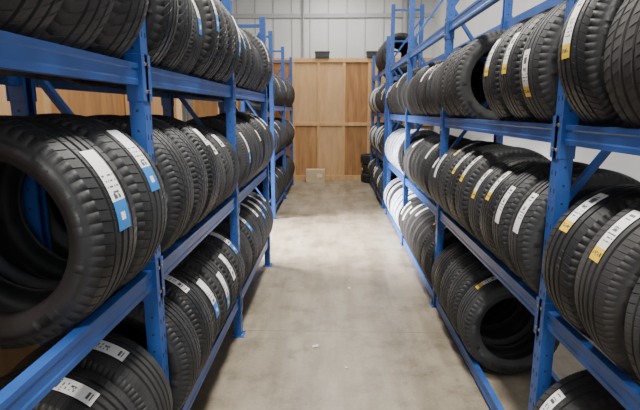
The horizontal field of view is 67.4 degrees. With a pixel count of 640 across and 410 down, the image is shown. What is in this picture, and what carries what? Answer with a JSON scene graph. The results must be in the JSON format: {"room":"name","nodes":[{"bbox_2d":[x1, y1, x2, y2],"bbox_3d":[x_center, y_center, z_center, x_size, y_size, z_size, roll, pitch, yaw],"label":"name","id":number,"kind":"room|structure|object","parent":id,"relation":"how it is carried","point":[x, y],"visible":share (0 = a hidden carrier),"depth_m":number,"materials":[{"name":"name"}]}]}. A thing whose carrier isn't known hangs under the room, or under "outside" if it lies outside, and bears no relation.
{"room":"tire warehouse","nodes":[
{"label":"tire warehouse","id":0,"kind":"room"},
{"bbox_2d":[0,85,181,376],"bbox_3d":[-1.679,-0.013,1.859,0.072,2.750,7.635,0,11,1],"label":"wall","id":1,"kind":"structure","parent":0,"point":[83,103],"depth_m":3.26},
{"bbox_2d":[236,101,258,188],"bbox_3d":[-1.471,-1.543,9.658,0.072,2.750,4.535,0,11,1],"label":"wall","id":2,"kind":"structure","parent":0,"point":[238,103],"depth_m":9.07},
{"bbox_2d":[185,0,433,120],"bbox_3d":[0.583,-3.311,12.304,8.500,5.200,0.155,0,11,1],"label":"wall","id":3,"kind":"structure","parent":0,"point":[343,28],"depth_m":12.04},
{"bbox_2d":[302,0,303,57],"bbox_3d":[-0.419,-4.763,11.942,0.066,2.210,0.066,0,11,1],"label":"conduit pipe","id":4,"kind":"object","parent":3,"relation":"attached to","point":[302,0],"visible":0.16,"depth_m":11.98,"materials":[{"name":"grey"}]},
{"bbox_2d":[192,58,433,179],"bbox_3d":[-0.201,-2.096,11.905,5.935,2.970,0.073,0,11,1],"label":"wall","id":5,"kind":"structure","parent":0,"point":[332,110],"depth_m":11.88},
{"bbox_2d":[315,51,329,57],"bbox_3d":[0.057,-3.636,11.640,0.360,0.150,0.300,0,11,1],"label":"storage bin","id":6,"kind":"object","parent":5,"relation":"on","point":[318,54],"visible":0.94,"depth_m":11.51,"materials":[{"name":"black plastic"}]},
{"bbox_2d":[360,153,375,163],"bbox_3d":[1.273,-1.130,11.733,0.567,0.227,0.568,7,13,30],"label":"tire","id":7,"kind":"object","parent":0,"point":[365,158],"depth_m":11.54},
{"bbox_2d":[376,80,396,112],"bbox_3d":[1.398,-2.012,9.088,0.671,0.670,0.211,37,10,-6],"label":"tire","id":8,"kind":"object","parent":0,"point":[382,87],"depth_m":9.00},
{"bbox_2d":[379,125,414,154],"bbox_3d":[1.381,-1.100,8.577,0.646,0.644,0.202,18,10,-1],"label":"tire","id":9,"kind":"object","parent":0,"point":[381,142],"depth_m":8.49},
{"bbox_2d":[190,180,615,409],"bbox_3d":[0.362,0.911,4.553,8.500,0.100,17.400,0,11,1],"label":"floor","id":10,"kind":"structure","parent":0,"point":[398,351],"depth_m":3.79,"materials":[{"name":"concrete"}]},
{"bbox_2d":[0,0,272,409],"bbox_3d":[-0.885,-0.137,2.723,0.550,2.659,5.159,0,11,1],"label":"storage rack","id":11,"kind":"object","parent":10,"relation":"on","point":[21,53],"visible":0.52,"depth_m":1.82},
{"bbox_2d":[0,0,63,38],"bbox_3d":[-0.924,-0.656,1.089,0.669,0.669,0.235,19,10,-1],"label":"tire","id":12,"kind":"object","parent":11,"relation":"on","point":[29,18],"depth_m":1.12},
{"bbox_2d":[0,0,114,75],"bbox_3d":[-0.918,-0.705,1.324,0.674,0.674,0.235,30,9,-3],"label":"tire","id":13,"kind":"object","parent":11,"relation":"on","point":[77,23],"depth_m":1.32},
{"bbox_2d":[0,364,136,409],"bbox_3d":[-0.918,0.863,1.600,0.640,0.642,0.261,22,11,-3],"label":"tire","id":14,"kind":"object","parent":11,"relation":"on","point":[82,388],"depth_m":1.55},
{"bbox_2d":[0,115,136,348],"bbox_3d":[-0.918,0.075,1.440,0.679,0.678,0.276,-22,10,6],"label":"tire","id":15,"kind":"object","parent":11,"relation":"on","point":[95,204],"depth_m":1.34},
{"bbox_2d":[0,113,166,293],"bbox_3d":[-0.911,0.018,1.716,0.683,0.681,0.276,-34,8,7],"label":"tire","id":16,"kind":"object","parent":11,"relation":"on","point":[24,260],"depth_m":1.68,"materials":[{"name":"black rubber"}]},
{"bbox_2d":[20,0,148,80],"bbox_3d":[-0.911,-0.751,1.559,0.673,0.673,0.235,41,9,-5],"label":"tire","id":17,"kind":"object","parent":11,"relation":"on","point":[124,23],"depth_m":1.54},
{"bbox_2d":[9,332,172,409],"bbox_3d":[-0.911,0.815,1.861,0.635,0.637,0.261,19,11,-2],"label":"tire","id":18,"kind":"object","parent":11,"relation":"on","point":[117,358],"depth_m":1.77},
{"bbox_2d":[46,115,193,258],"bbox_3d":[-0.902,-0.049,2.083,0.675,0.675,0.257,-31,9,6],"label":"tire","id":19,"kind":"object","parent":11,"relation":"on","point":[173,169],"depth_m":2.00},
{"bbox_2d":[68,0,178,86],"bbox_3d":[-0.902,-0.807,1.905,0.656,0.656,0.201,1,12,2],"label":"tire","id":20,"kind":"object","parent":11,"relation":"on","point":[161,19],"depth_m":1.86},
{"bbox_2d":[72,286,200,409],"bbox_3d":[-0.902,0.717,2.214,0.679,0.680,0.221,22,10,-2],"label":"tire","id":21,"kind":"object","parent":11,"relation":"on","point":[183,346],"depth_m":2.11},
{"bbox_2d":[108,0,192,88],"bbox_3d":[-0.897,-0.850,2.107,0.660,0.660,0.201,6,13,2],"label":"tire","id":22,"kind":"object","parent":11,"relation":"on","point":[182,37],"depth_m":2.08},
{"bbox_2d":[122,0,202,91],"bbox_3d":[-0.890,-0.862,2.351,0.608,0.606,0.226,-17,12,3],"label":"tire","id":23,"kind":"object","parent":11,"relation":"on","point":[189,59],"depth_m":2.32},
{"bbox_2d":[121,115,207,241],"bbox_3d":[-0.895,-0.098,2.340,0.672,0.672,0.257,42,8,-8],"label":"tire","id":24,"kind":"object","parent":11,"relation":"on","point":[195,162],"depth_m":2.26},
{"bbox_2d":[110,264,220,351],"bbox_3d":[-0.888,0.649,2.716,0.633,0.631,0.247,-26,11,6],"label":"tire","id":25,"kind":"object","parent":11,"relation":"on","point":[195,279],"depth_m":2.69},
{"bbox_2d":[126,272,213,374],"bbox_3d":[-0.895,0.665,2.448,0.686,0.688,0.221,28,9,-1],"label":"tire","id":26,"kind":"object","parent":11,"relation":"on","point":[177,289],"depth_m":2.36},
{"bbox_2d":[141,251,229,335],"bbox_3d":[-0.881,0.597,2.962,0.639,0.637,0.247,-14,12,4],"label":"tire","id":27,"kind":"object","parent":11,"relation":"on","point":[197,262],"depth_m":2.87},
{"bbox_2d":[152,114,219,229],"bbox_3d":[-0.887,-0.149,2.598,0.674,0.672,0.257,-40,9,7],"label":"tire","id":28,"kind":"object","parent":11,"relation":"on","point":[203,146],"depth_m":2.51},
{"bbox_2d":[157,0,218,91],"bbox_3d":[-0.884,-0.952,2.566,0.681,0.679,0.200,-17,10,5],"label":"tire","id":29,"kind":"object","parent":11,"relation":"on","point":[207,11],"depth_m":2.50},
{"bbox_2d":[161,0,227,93],"bbox_3d":[-0.879,-0.993,2.774,0.680,0.680,0.200,-23,10,6],"label":"tire","id":30,"kind":"object","parent":11,"relation":"on","point":[219,56],"depth_m":2.74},
{"bbox_2d":[171,240,237,315],"bbox_3d":[-0.875,0.549,3.209,0.637,0.636,0.247,-29,11,7],"label":"tire","id":31,"kind":"object","parent":11,"relation":"on","point":[207,249],"depth_m":3.12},
{"bbox_2d":[175,0,234,94],"bbox_3d":[-0.873,-1.035,2.983,0.681,0.680,0.200,-34,9,7],"label":"tire","id":32,"kind":"object","parent":11,"relation":"on","point":[229,54],"depth_m":2.94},
{"bbox_2d":[191,125,233,211],"bbox_3d":[-0.874,-0.211,3.110,0.615,0.614,0.230,-42,7,10],"label":"tire","id":33,"kind":"object","parent":11,"relation":"on","point":[215,141],"depth_m":3.03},
{"bbox_2d":[186,8,240,95],"bbox_3d":[-0.867,-1.070,3.185,0.676,0.674,0.200,-8,11,3],"label":"tire","id":34,"kind":"object","parent":11,"relation":"on","point":[236,56],"depth_m":3.15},
{"bbox_2d":[183,230,244,299],"bbox_3d":[-0.868,0.496,3.469,0.639,0.641,0.247,38,10,-7],"label":"tire","id":35,"kind":"object","parent":11,"relation":"on","point":[215,238],"depth_m":3.37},
{"bbox_2d":[205,139,225,217],"bbox_3d":[-0.880,-0.162,2.879,0.610,0.608,0.230,-37,8,9],"label":"tire","id":36,"kind":"object","parent":11,"relation":"on","point":[221,166],"depth_m":2.86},
{"bbox_2d":[194,125,239,202],"bbox_3d":[-0.868,-0.249,3.345,0.604,0.604,0.211,33,9,-5],"label":"tire","id":37,"kind":"object","parent":11,"relation":"on","point":[233,154],"depth_m":3.28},
{"bbox_2d":[186,117,250,189],"bbox_3d":[-0.858,-0.345,3.671,0.652,0.650,0.211,-18,10,4],"label":"tire","id":38,"kind":"object","parent":11,"relation":"on","point":[219,125],"depth_m":3.56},
{"bbox_2d":[193,29,246,97],"bbox_3d":[-0.859,-1.108,3.522,0.633,0.631,0.212,-27,10,6],"label":"tire","id":39,"kind":"object","parent":11,"relation":"on","point":[240,68],"depth_m":3.48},
{"bbox_2d":[191,221,251,283],"bbox_3d":[-0.859,0.434,3.834,0.626,0.626,0.230,23,11,-3],"label":"tire","id":40,"kind":"object","parent":11,"relation":"on","point":[223,227],"depth_m":3.73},
{"bbox_2d":[202,212,257,270],"bbox_3d":[-0.852,0.369,4.066,0.654,0.656,0.214,38,12,-5],"label":"tire","id":41,"kind":"object","parent":11,"relation":"on","point":[244,226],"depth_m":3.96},
{"bbox_2d":[208,26,251,98],"bbox_3d":[-0.853,-1.152,3.735,0.635,0.634,0.212,-29,10,5],"label":"tire","id":42,"kind":"object","parent":11,"relation":"on","point":[248,50],"depth_m":3.69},
{"bbox_2d":[206,116,255,187],"bbox_3d":[-0.853,-0.391,3.896,0.654,0.654,0.211,-38,9,7],"label":"tire","id":43,"kind":"object","parent":11,"relation":"on","point":[248,139],"depth_m":3.82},
{"bbox_2d":[217,29,255,98],"bbox_3d":[-0.847,-1.196,3.962,0.634,0.634,0.212,-30,10,5],"label":"tire","id":44,"kind":"object","parent":11,"relation":"on","point":[253,64],"depth_m":3.91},
{"bbox_2d":[217,49,258,100],"bbox_3d":[-0.841,-1.224,4.203,0.605,0.605,0.199,-26,8,6],"label":"tire","id":45,"kind":"object","parent":11,"relation":"on","point":[254,78],"depth_m":4.17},
{"bbox_2d":[215,209,261,258],"bbox_3d":[-0.847,0.330,4.281,0.650,0.650,0.214,25,13,-2],"label":"tire","id":46,"kind":"object","parent":11,"relation":"on","point":[244,214],"depth_m":4.20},
{"bbox_2d":[217,115,259,182],"bbox_3d":[-0.848,-0.434,4.108,0.655,0.655,0.211,-42,9,7],"label":"tire","id":47,"kind":"object","parent":11,"relation":"on","point":[256,146],"depth_m":4.04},
{"bbox_2d":[215,112,267,176],"bbox_3d":[-0.835,-0.540,4.570,0.678,0.678,0.219,34,9,-4],"label":"tire","id":48,"kind":"object","parent":11,"relation":"on","point":[252,122],"depth_m":4.46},
{"bbox_2d":[221,202,265,254],"bbox_3d":[-0.841,0.282,4.495,0.657,0.659,0.214,37,12,-5],"label":"tire","id":49,"kind":"object","parent":11,"relation":"on","point":[243,206],"depth_m":4.40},
{"bbox_2d":[227,198,267,244],"bbox_3d":[-0.835,0.244,4.710,0.654,0.652,0.214,-43,7,11],"label":"tire","id":50,"kind":"object","parent":11,"relation":"on","point":[247,201],"depth_m":4.63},
{"bbox_2d":[236,44,261,100],"bbox_3d":[-0.835,-1.265,4.417,0.604,0.604,0.199,-22,8,6],"label":"tire","id":51,"kind":"object","parent":11,"relation":"on","point":[258,79],"depth_m":4.37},
{"bbox_2d":[236,117,262,181],"bbox_3d":[-0.841,-0.475,4.328,0.653,0.652,0.211,-28,10,5],"label":"tire","id":52,"kind":"object","parent":11,"relation":"on","point":[248,125],"depth_m":4.26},
{"bbox_2d":[237,112,270,169],"bbox_3d":[-0.829,-0.583,4.789,0.678,0.680,0.219,42,8,-5],"label":"tire","id":53,"kind":"object","parent":11,"relation":"on","point":[262,126],"depth_m":4.71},
{"bbox_2d":[237,37,272,100],"bbox_3d":[-0.823,-1.406,4.862,0.685,0.685,0.215,-20,9,6],"label":"tire","id":54,"kind":"object","parent":11,"relation":"on","point":[263,88],"depth_m":4.81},
{"bbox_2d":[240,28,269,99],"bbox_3d":[-0.829,-1.357,4.634,0.680,0.678,0.215,-21,9,6],"label":"tire","id":55,"kind":"object","parent":11,"relation":"on","point":[261,49],"depth_m":4.53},
{"bbox_2d":[245,195,270,238],"bbox_3d":[-0.829,0.204,4.935,0.647,0.648,0.197,40,10,-4],"label":"tire","id":56,"kind":"object","parent":11,"relation":"on","point":[255,200],"depth_m":4.85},
{"bbox_2d":[242,112,273,170],"bbox_3d":[-0.823,-0.629,5.008,0.681,0.683,0.219,37,9,-4],"label":"tire","id":57,"kind":"object","parent":11,"relation":"on","point":[265,125],"depth_m":4.92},
{"bbox_2d":[248,191,272,234],"bbox_3d":[-0.823,0.164,5.159,0.640,0.642,0.227,39,9,-6],"label":"tire","id":58,"kind":"object","parent":11,"relation":"on","point":[260,198],"depth_m":5.08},
{"bbox_2d":[241,31,294,218],"bbox_3d":[-0.929,-1.550,9.303,0.549,2.899,3.709,0,11,1],"label":"storage rack","id":59,"kind":"object","parent":10,"relation":"on","point":[244,108],"visible":0.52,"depth_m":7.87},
{"bbox_2d":[245,77,278,110],"bbox_3d":[-0.971,-1.813,7.601,0.626,0.626,0.241,-30,9,7],"label":"tire","id":60,"kind":"object","parent":59,"relation":"on","point":[255,106],"depth_m":7.53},
{"bbox_2d":[247,171,279,205],"bbox_3d":[-0.971,-0.245,7.902,0.631,0.631,0.227,39,9,-6],"label":"tire","id":61,"kind":"object","parent":59,"relation":"on","point":[277,186],"depth_m":7.80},
{"bbox_2d":[258,74,285,105],"bbox_3d":[-0.945,-2.024,8.569,0.657,0.657,0.222,35,10,-6],"label":"tire","id":62,"kind":"object","parent":59,"relation":"on","point":[284,91],"depth_m":8.47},
{"bbox_2d":[268,124,278,152],"bbox_3d":[-0.971,-1.023,7.743,0.623,0.622,0.214,-32,9,7],"label":"tire","id":63,"kind":"object","parent":59,"relation":"on","point":[276,138],"depth_m":7.65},
{"bbox_2d":[268,119,281,153],"bbox_3d":[-0.964,-1.108,7.975,0.679,0.681,0.222,43,13,-8],"label":"tire","id":64,"kind":"object","parent":59,"relation":"on","point":[276,127],"depth_m":7.86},
{"bbox_2d":[269,158,290,187],"bbox_3d":[-0.925,-0.614,9.643,0.673,0.673,0.186,-31,9,7],"label":"tire","id":65,"kind":"object","parent":59,"relation":"on","point":[279,161],"depth_m":9.54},
{"bbox_2d":[306,169,324,182],"bbox_3d":[-0.112,-0.732,11.867,0.464,0.307,0.342,0,11,1],"label":"cardboard box","id":66,"kind":"object","parent":10,"relation":"on","point":[312,175],"visible":1,"depth_m":11.70,"materials":[{"name":"beige"}]},
{"bbox_2d":[361,172,369,182],"bbox_3d":[1.288,-0.683,11.820,0.568,0.227,0.568,-8,13,-34],"label":"tire","id":67,"kind":"object","parent":10,"relation":"on","point":[365,177],"depth_m":11.63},
{"bbox_2d":[369,36,416,208],"bbox_3d":[1.415,-1.661,9.779,0.549,2.965,3.009,0,11,1],"label":"storage rack","id":68,"kind":"object","parent":10,"relation":"on","point":[385,71],"visible":0.41,"depth_m":8.52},
{"bbox_2d":[377,171,394,196],"bbox_3d":[1.380,-0.347,8.722,0.666,0.665,0.196,19,12,-3],"label":"tire","id":69,"kind":"object","parent":68,"relation":"on","point":[380,182],"depth_m":8.64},
{"bbox_2d":[375,122,403,151],"bbox_3d":[1.398,-1.243,9.209,0.680,0.680,0.222,-41,8,8],"label":"tire","id":70,"kind":"object","parent":68,"relation":"on","point":[381,128],"depth_m":9.11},
{"bbox_2d":[381,32,417,71],"bbox_3d":[1.381,-2.627,8.271,0.655,0.656,0.191,-36,7,8],"label":"tire","id":71,"kind":"object","parent":68,"relation":"on","point":[398,36],"depth_m":8.20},
{"bbox_2d":[384,0,639,409],"bbox_3d":[1.265,-0.674,3.759,0.550,3.385,8.410,0,11,1],"label":"storage rack","id":72,"kind":"object","parent":10,"relation":"on","point":[564,135],"visible":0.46,"depth_m":2.24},
{"bbox_2d":[388,80,398,114],"bbox_3d":[1.363,-1.640,7.402,0.632,0.631,0.206,41,9,-7],"label":"tire","id":73,"kind":"object","parent":72,"relation":"on","point":[394,84],"depth_m":7.35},
{"bbox_2d":[390,131,404,167],"bbox_3d":[1.348,-0.763,6.961,0.651,0.651,0.254,-39,6,8],"label":"tire","id":74,"kind":"object","parent":72,"relation":"on","point":[399,135],"depth_m":6.90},
{"bbox_2d":[387,180,411,214],"bbox_3d":[1.353,-0.041,7.290,0.664,0.664,0.197,43,9,-6],"label":"tire","id":75,"kind":"object","parent":72,"relation":"on","point":[398,186],"depth_m":7.20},
{"bbox_2d":[385,128,416,163],"bbox_3d":[1.368,-0.910,7.724,0.646,0.646,0.254,33,10,-3],"label":"tire","id":76,"kind":"object","parent":72,"relation":"on","point":[394,132],"depth_m":7.65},
{"bbox_2d":[388,129,418,164],"bbox_3d":[1.355,-0.813,7.215,0.650,0.650,0.254,34,9,-4],"label":"tire","id":77,"kind":"object","parent":72,"relation":"on","point":[400,132],"depth_m":7.14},
{"bbox_2d":[394,129,415,172],"bbox_3d":[1.334,-0.680,6.440,0.681,0.681,0.207,13,11,-4],"label":"tire","id":78,"kind":"object","parent":72,"relation":"on","point":[402,136],"depth_m":6.39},
{"bbox_2d":[391,188,420,220],"bbox_3d":[1.340,0.063,6.816,0.646,0.646,0.208,21,12,-4],"label":"tire","id":79,"kind":"object","parent":72,"relation":"on","point":[400,193],"depth_m":6.74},
{"bbox_2d":[393,190,421,225],"bbox_3d":[1.334,0.109,6.600,0.640,0.640,0.208,29,11,-6],"label":"tire","id":80,"kind":"object","parent":72,"relation":"on","point":[400,199],"depth_m":6.52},
{"bbox_2d":[400,73,416,111],"bbox_3d":[1.329,-1.376,6.082,0.624,0.624,0.211,-44,7,8],"label":"tire","id":81,"kind":"object","parent":72,"relation":"on","point":[402,102],"depth_m":6.02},
{"bbox_2d":[395,67,422,114],"bbox_3d":[1.334,-1.460,6.310,0.684,0.682,0.188,32,11,-5],"label":"tire","id":82,"kind":"object","parent":72,"relation":"on","point":[397,93],"depth_m":6.23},
{"bbox_2d":[404,75,414,115],"bbox_3d":[1.320,-1.305,5.743,0.617,0.617,0.224,-42,8,10],"label":"tire","id":83,"kind":"object","parent":72,"relation":"on","point":[407,86],"depth_m":5.70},
{"bbox_2d":[401,200,422,237],"bbox_3d":[1.312,0.257,5.793,0.653,0.651,0.229,31,12,-4],"label":"tire","id":84,"kind":"object","parent":72,"relation":"on","point":[417,203],"depth_m":5.73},
{"bbox_2d":[396,194,428,230],"bbox_3d":[1.329,0.161,6.386,0.627,0.627,0.216,18,12,-3],"label":"tire","id":85,"kind":"object","parent":72,"relation":"on","point":[400,207],"depth_m":6.31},
{"bbox_2d":[403,138,423,179],"bbox_3d":[1.319,-0.520,5.881,0.600,0.599,0.228,37,9,-5],"label":"tire","id":86,"kind":"object","parent":72,"relation":"on","point":[404,157],"depth_m":5.83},
{"bbox_2d":[399,197,430,234],"bbox_3d":[1.318,0.215,6.023,0.647,0.645,0.229,36,11,-5],"label":"tire","id":87,"kind":"object","parent":72,"relation":"on","point":[414,200],"depth_m":5.96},
{"bbox_2d":[405,138,424,182],"bbox_3d":[1.312,-0.482,5.619,0.616,0.618,0.218,-28,12,8],"label":"tire","id":88,"kind":"object","parent":72,"relation":"on","point":[412,148],"depth_m":5.57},
{"bbox_2d":[409,67,423,115],"bbox_3d":[1.307,-1.235,5.282,0.645,0.645,0.220,-19,13,5],"label":"tire","id":89,"kind":"object","parent":72,"relation":"on","point":[410,89],"depth_m":5.25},
{"bbox_2d":[396,129,438,173],"bbox_3d":[1.329,-0.642,6.223,0.688,0.688,0.207,20,11,-3],"label":"tire","id":90,"kind":"object","parent":72,"relation":"on","point":[422,133],"depth_m":6.11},
{"bbox_2d":[412,59,443,115],"bbox_3d":[1.301,-1.197,5.061,0.653,0.654,0.220,-34,11,8],"label":"tire","id":91,"kind":"object","parent":72,"relation":"on","point":[416,82],"depth_m":4.98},
{"bbox_2d":[404,202,453,249],"bbox_3d":[1.306,0.295,5.556,0.663,0.665,0.225,-31,8,7],"label":"tire","id":92,"kind":"object","parent":72,"relation":"on","point":[421,206],"depth_m":5.48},
{"bbox_2d":[410,212,448,257],"bbox_3d":[1.294,0.387,5.085,0.665,0.665,0.225,-21,9,6],"label":"tire","id":93,"kind":"object","parent":72,"relation":"on","point":[430,215],"depth_m":5.01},
{"bbox_2d":[409,134,452,187],"bbox_3d":[1.300,-0.429,5.165,0.671,0.671,0.206,-31,12,7],"label":"tire","id":94,"kind":"object","parent":72,"relation":"on","point":[423,141],"depth_m":5.10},
{"bbox_2d":[414,215,450,263],"bbox_3d":[1.288,0.433,4.860,0.662,0.662,0.225,-28,8,7],"label":"tire","id":95,"kind":"object","parent":72,"relation":"on","point":[431,221],"depth_m":4.81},
{"bbox_2d":[407,207,459,250],"bbox_3d":[1.300,0.340,5.317,0.666,0.668,0.225,-26,8,7],"label":"tire","id":96,"kind":"object","parent":72,"relation":"on","point":[417,216],"depth_m":5.25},
{"bbox_2d":[428,157,438,202],"bbox_3d":[1.276,-0.211,4.276,0.610,0.608,0.217,41,10,-6],"label":"tire","id":97,"kind":"object","parent":72,"relation":"on","point":[430,177],"depth_m":4.24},
{"bbox_2d":[412,135,456,191],"bbox_3d":[1.295,-0.386,4.958,0.667,0.667,0.206,39,10,-10],"label":"tire","id":98,"kind":"object","parent":72,"relation":"on","point":[420,150],"depth_m":4.89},
{"bbox_2d":[416,136,453,195],"bbox_3d":[1.289,-0.340,4.738,0.664,0.664,0.206,-30,13,7],"label":"tire","id":99,"kind":"object","parent":72,"relation":"on","point":[433,143],"depth_m":4.68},
{"bbox_2d":[417,222,458,271],"bbox_3d":[1.282,0.466,4.635,0.678,0.680,0.212,-16,9,6],"label":"tire","id":100,"kind":"object","parent":72,"relation":"on","point":[431,229],"depth_m":4.57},
{"bbox_2d":[417,64,473,116],"bbox_3d":[1.295,-1.129,4.840,0.618,0.616,0.216,38,12,-8],"label":"tire","id":101,"kind":"object","parent":72,"relation":"on","point":[419,90],"depth_m":4.79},
{"bbox_2d":[421,224,470,286],"bbox_3d":[1.276,0.510,4.415,0.677,0.679,0.212,-21,9,6],"label":"tire","id":102,"kind":"object","parent":72,"relation":"on","point":[427,256],"depth_m":4.33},
{"bbox_2d":[420,137,471,201],"bbox_3d":[1.282,-0.300,4.516,0.670,0.668,0.206,41,10,-10],"label":"tire","id":103,"kind":"object","parent":72,"relation":"on","point":[430,157],"depth_m":4.42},
{"bbox_2d":[431,241,461,289],"bbox_3d":[1.267,0.616,4.086,0.617,0.617,0.225,41,9,-7],"label":"tire","id":104,"kind":"object","parent":72,"relation":"on","point":[440,256],"depth_m":4.07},
{"bbox_2d":[421,61,481,116],"bbox_3d":[1.288,-1.083,4.587,0.621,0.622,0.217,-29,5,6],"label":"tire","id":105,"kind":"object","parent":72,"relation":"on","point":[477,85],"depth_m":4.55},
{"bbox_2d":[426,61,485,116],"bbox_3d":[1.282,-1.038,4.361,0.622,0.620,0.217,30,8,-1],"label":"tire","id":106,"kind":"object","parent":72,"relation":"on","point":[477,71],"depth_m":4.34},
{"bbox_2d":[432,140,483,213],"bbox_3d":[1.266,-0.186,3.913,0.678,0.677,0.250,25,12,-3],"label":"tire","id":107,"kind":"object","parent":72,"relation":"on","point":[437,171],"depth_m":3.85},
{"bbox_2d":[431,57,489,117],"bbox_3d":[1.276,-0.996,4.122,0.631,0.630,0.218,29,11,-4],"label":"tire","id":108,"kind":"object","parent":72,"relation":"on","point":[434,96],"depth_m":4.07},
{"bbox_2d":[437,41,491,117],"bbox_3d":[1.268,-0.955,3.792,0.667,0.667,0.215,23,11,-3],"label":"tire","id":109,"kind":"object","parent":72,"relation":"on","point":[440,91],"depth_m":3.75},
{"bbox_2d":[443,44,489,118],"bbox_3d":[1.262,-0.908,3.577,0.660,0.660,0.215,25,10,-3],"label":"tire","id":110,"kind":"object","parent":72,"relation":"on","point":[446,85],"depth_m":3.55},
{"bbox_2d":[434,240,507,313],"bbox_3d":[1.261,0.622,3.839,0.678,0.677,0.208,34,11,-9],"label":"tire","id":111,"kind":"object","parent":72,"relation":"on","point":[460,249],"depth_m":3.78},
{"bbox_2d":[439,141,503,221],"bbox_3d":[1.260,-0.141,3.662,0.682,0.684,0.250,-27,10,7],"label":"tire","id":112,"kind":"object","parent":72,"relation":"on","point":[453,160],"depth_m":3.59,"materials":[{"name":"black rubber"}]},
{"bbox_2d":[446,144,508,230],"bbox_3d":[1.253,-0.089,3.412,0.680,0.679,0.250,41,10,-6],"label":"tire","id":113,"kind":"object","parent":72,"relation":"on","point":[453,179],"depth_m":3.34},
{"bbox_2d":[450,29,506,120],"bbox_3d":[1.256,-0.871,3.360,0.669,0.668,0.215,43,9,-6],"label":"tire","id":114,"kind":"object","parent":72,"relation":"on","point":[464,100],"depth_m":3.28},
{"bbox_2d":[440,249,521,327],"bbox_3d":[1.255,0.664,3.630,0.675,0.675,0.208,-38,12,8],"label":"tire","id":115,"kind":"object","parent":72,"relation":"on","point":[511,307],"depth_m":3.60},
{"bbox_2d":[447,257,534,345],"bbox_3d":[1.249,0.708,3.407,0.676,0.675,0.208,36,11,-9],"label":"tire","id":116,"kind":"object","parent":72,"relation":"on","point":[512,332],"depth_m":3.37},
{"bbox_2d":[455,146,550,241],"bbox_3d":[1.246,-0.042,3.162,0.683,0.682,0.250,37,11,-6],"label":"tire","id":117,"kind":"object","parent":72,"relation":"on","point":[471,174],"depth_m":3.05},
{"bbox_2d":[483,14,536,121],"bbox_3d":[1.236,-0.711,2.625,0.645,0.644,0.258,17,11,-3],"label":"tire","id":118,"kind":"object","parent":72,"relation":"on","point":[491,83],"depth_m":2.57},
{"bbox_2d":[457,275,562,373],"bbox_3d":[1.242,0.776,3.161,0.647,0.649,0.232,-25,10,6],"label":"tire","id":119,"kind":"object","parent":72,"relation":"on","point":[516,358],"depth_m":3.10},
{"bbox_2d":[468,157,569,252],"bbox_3d":[1.239,0.031,2.913,0.646,0.644,0.230,31,9,-5],"label":"tire","id":120,"kind":"object","parent":72,"relation":"on","point":[477,195],"depth_m":2.84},
{"bbox_2d":[499,5,555,122],"bbox_3d":[1.228,-0.656,2.353,0.643,0.641,0.258,16,11,-3],"label":"tire","id":121,"kind":"object","parent":72,"relation":"on","point":[509,78],"depth_m":2.30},
{"bbox_2d":[480,161,574,265],"bbox_3d":[1.233,0.078,2.683,0.644,0.643,0.230,37,8,-6],"label":"tire","id":122,"kind":"object","parent":72,"relation":"on","point":[491,197],"depth_m":2.63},
{"bbox_2d":[492,161,588,280],"bbox_3d":[1.227,0.111,2.431,0.668,0.666,0.227,21,13,-1],"label":"tire","id":123,"kind":"object","parent":72,"relation":"on","point":[510,198],"depth_m":2.37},
{"bbox_2d":[519,0,588,125],"bbox_3d":[1.221,-0.606,2.086,0.647,0.646,0.258,-6,11,2],"label":"tire","id":124,"kind":"object","parent":72,"relation":"on","point":[538,68],"depth_m":2.01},
{"bbox_2d":[508,167,639,294],"bbox_3d":[1.220,0.160,2.204,0.663,0.661,0.227,23,11,-3],"label":"tire","id":125,"kind":"object","parent":72,"relation":"on","point":[526,233],"depth_m":2.12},
{"bbox_2d":[532,369,639,409],"bbox_3d":[1.211,1.009,2.005,0.639,0.637,0.236,29,11,-4],"label":"tire","id":126,"kind":"object","parent":72,"relation":"on","point":[581,390],"depth_m":1.94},
{"bbox_2d":[542,184,639,341],"bbox_3d":[1.211,0.243,1.845,0.642,0.641,0.250,44,9,-8],"label":"tire","id":127,"kind":"object","parent":72,"relation":"on","point":[566,244],"depth_m":1.78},
{"bbox_2d":[558,0,628,127],"bbox_3d":[1.211,-0.549,1.687,0.679,0.677,0.238,13,10,-1],"label":"tire","id":128,"kind":"object","parent":72,"relation":"on","point":[586,28],"depth_m":1.63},
{"bbox_2d":[574,201,639,380],"bbox_3d":[1.204,0.285,1.577,0.657,0.655,0.229,36,12,-8],"label":"tire","id":129,"kind":"object","parent":72,"relation":"on","point":[608,272],"depth_m":1.52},
{"bbox_2d":[603,0,639,128],"bbox_3d":[1.204,-0.460,1.421,0.623,0.623,0.262,15,11,-3],"label":"tire","id":130,"kind":"object","parent":72,"relation":"on","point":[621,64],"depth_m":1.44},
{"bbox_2d":[624,277,639,378],"bbox_3d":[1.196,0.355,1.290,0.636,0.635,0.269,30,8,-3],"label":"tire","id":131,"kind":"object","parent":72,"relation":"on","point":[632,317],"depth_m":1.37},
{"bbox_2d":[431,0,639,181],"bbox_3d":[2.662,-1.678,3.983,0.100,5.200,17.400,0,11,1],"label":"wall","id":132,"kind":"structure","parent":0,"point":[627,164],"depth_m":7.18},
{"bbox_2d":[605,404,625,409],"bbox_3d":[1.204,1.049,1.734,0.657,0.659,0.224,-23,8,6],"label":"tire","id":133,"kind":"object","parent":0,"point":[618,407],"depth_m":1.76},
{"bbox_3d":[0.362,-4.290,3.532,8.500,0.100,17.400,0,11,1],"label":"ceiling","id":134,"kind":"structure","parent":0,"visible":0},
{"bbox_2d":[403,0,408,33],"bbox_3d":[2.107,-4.722,11.760,0.210,2.220,0.210,0,11,1],"label":"conduit pipe","id":135,"kind":"object","parent":134,"relation":"attached to","point":[405,2],"visible":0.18,"depth_m":11.73,"materials":[{"name":"grey"}]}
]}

